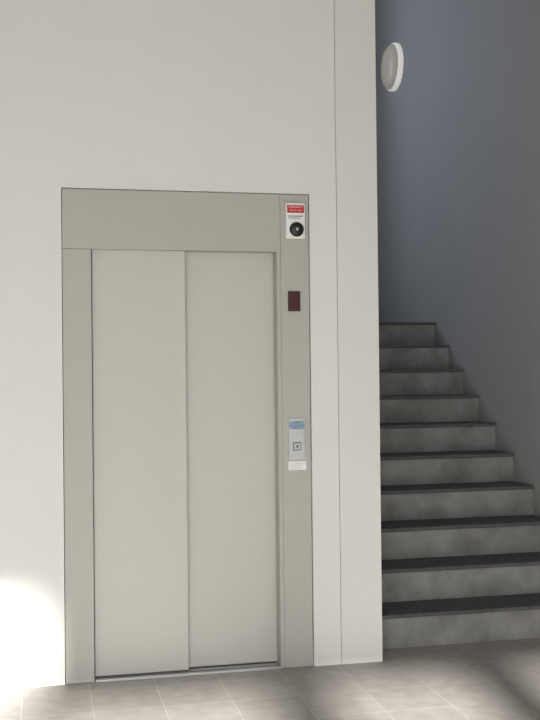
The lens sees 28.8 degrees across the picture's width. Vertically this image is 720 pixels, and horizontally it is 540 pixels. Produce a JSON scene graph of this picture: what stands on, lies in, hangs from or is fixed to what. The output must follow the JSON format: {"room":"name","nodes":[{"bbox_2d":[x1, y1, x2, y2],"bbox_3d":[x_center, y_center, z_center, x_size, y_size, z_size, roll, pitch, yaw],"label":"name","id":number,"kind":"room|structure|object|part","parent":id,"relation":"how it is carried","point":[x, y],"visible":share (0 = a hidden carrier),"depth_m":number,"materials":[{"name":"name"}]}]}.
{"room":"elevator lobby","nodes":[
{"label":"elevator lobby","id":0,"kind":"room"},
{"bbox_2d":[0,0,382,689],"bbox_3d":[-1.767,-0.991,4.803,4.662,5.000,0.201,0,-1,-13],"label":"wall","id":1,"kind":"structure","parent":0,"point":[277,96],"depth_m":5.01,"materials":[{"name":"white paint"}]},
{"bbox_2d":[60,187,314,684],"bbox_3d":[-0.394,0.344,5.066,1.197,2.306,0.153,0,-1,-13],"label":"elevator","id":2,"kind":"object","parent":1,"relation":"attached to","point":[188,529],"visible":0.98,"depth_m":5.03,"materials":[{"name":"paint"}]},
{"bbox_3d":[-0.618,0.477,5.000,0.444,2.016,0.030,0,-1,-13],"label":"door panel","id":3,"kind":"part","parent":2,"relation":"part of","materials":[{"name":"paint"}]},
{"bbox_3d":[-0.393,1.492,5.045,0.886,0.010,0.135,0,-1,-13],"label":"sill","id":4,"kind":"part","parent":2,"relation":"part of","materials":[{"name":"silver metal"}]},
{"bbox_3d":[-0.205,0.474,5.132,0.470,2.016,0.027,0,-1,-13],"label":"door panel","id":5,"kind":"part","parent":2,"relation":"part of","materials":[{"name":"paint"}]},
{"bbox_2d":[288,291,299,310],"bbox_3d":[0.118,-0.287,5.119,0.062,0.098,0.008,0,-1,-13],"label":"indicator","id":6,"kind":"object","parent":2,"relation":"attached to","point":[293,296],"depth_m":5.12,"materials":[{"name":"red plastic"}]},
{"bbox_2d":[285,203,304,238],"bbox_3d":[0.124,-0.677,5.110,0.096,0.174,0.038,0,-1,-13],"label":"sign","id":7,"kind":"object","parent":2,"relation":"attached to","point":[294,212],"visible":1,"depth_m":5.10,"materials":[{"name":"white plastic"}]},
{"bbox_2d":[288,418,305,469],"bbox_3d":[0.133,0.409,5.111,0.089,0.253,0.013,0,-1,-13],"label":"panel","id":8,"kind":"object","parent":2,"relation":"attached to","point":[296,426],"depth_m":5.11,"materials":[{"name":"silver metal"}]},
{"bbox_2d":[0,638,539,719],"bbox_3d":[-0.759,1.534,3.418,6.385,0.100,11.520,0,-1,-13],"label":"floor","id":9,"kind":"structure","parent":0,"point":[492,680],"depth_m":4.69,"materials":[{"name":"grey tile"}]},
{"bbox_2d":[379,322,539,648],"bbox_3d":[-0.235,0.618,7.228,3.285,1.800,3.935,0,-1,-13],"label":"staircase","id":10,"kind":"structure","parent":9,"relation":"on","point":[460,538],"depth_m":6.29,"materials":[{"name":"concrete"}]},
{"bbox_2d":[375,0,539,516],"bbox_3d":[2.210,-1.039,4.217,0.200,5.000,11.320,0,-1,-13],"label":"wall","id":11,"kind":"structure","parent":0,"point":[458,138],"depth_m":7.33,"materials":[{"name":"grey paint"}]},
{"bbox_2d":[381,43,402,90],"bbox_3d":[1.008,-2.468,8.844,0.105,0.396,0.396,0,-1,-13],"label":"wall lamp","id":12,"kind":"object","parent":11,"relation":"attached to","point":[392,59],"visible":1,"depth_m":8.73,"materials":[{"name":"white plastic"}]}
]}

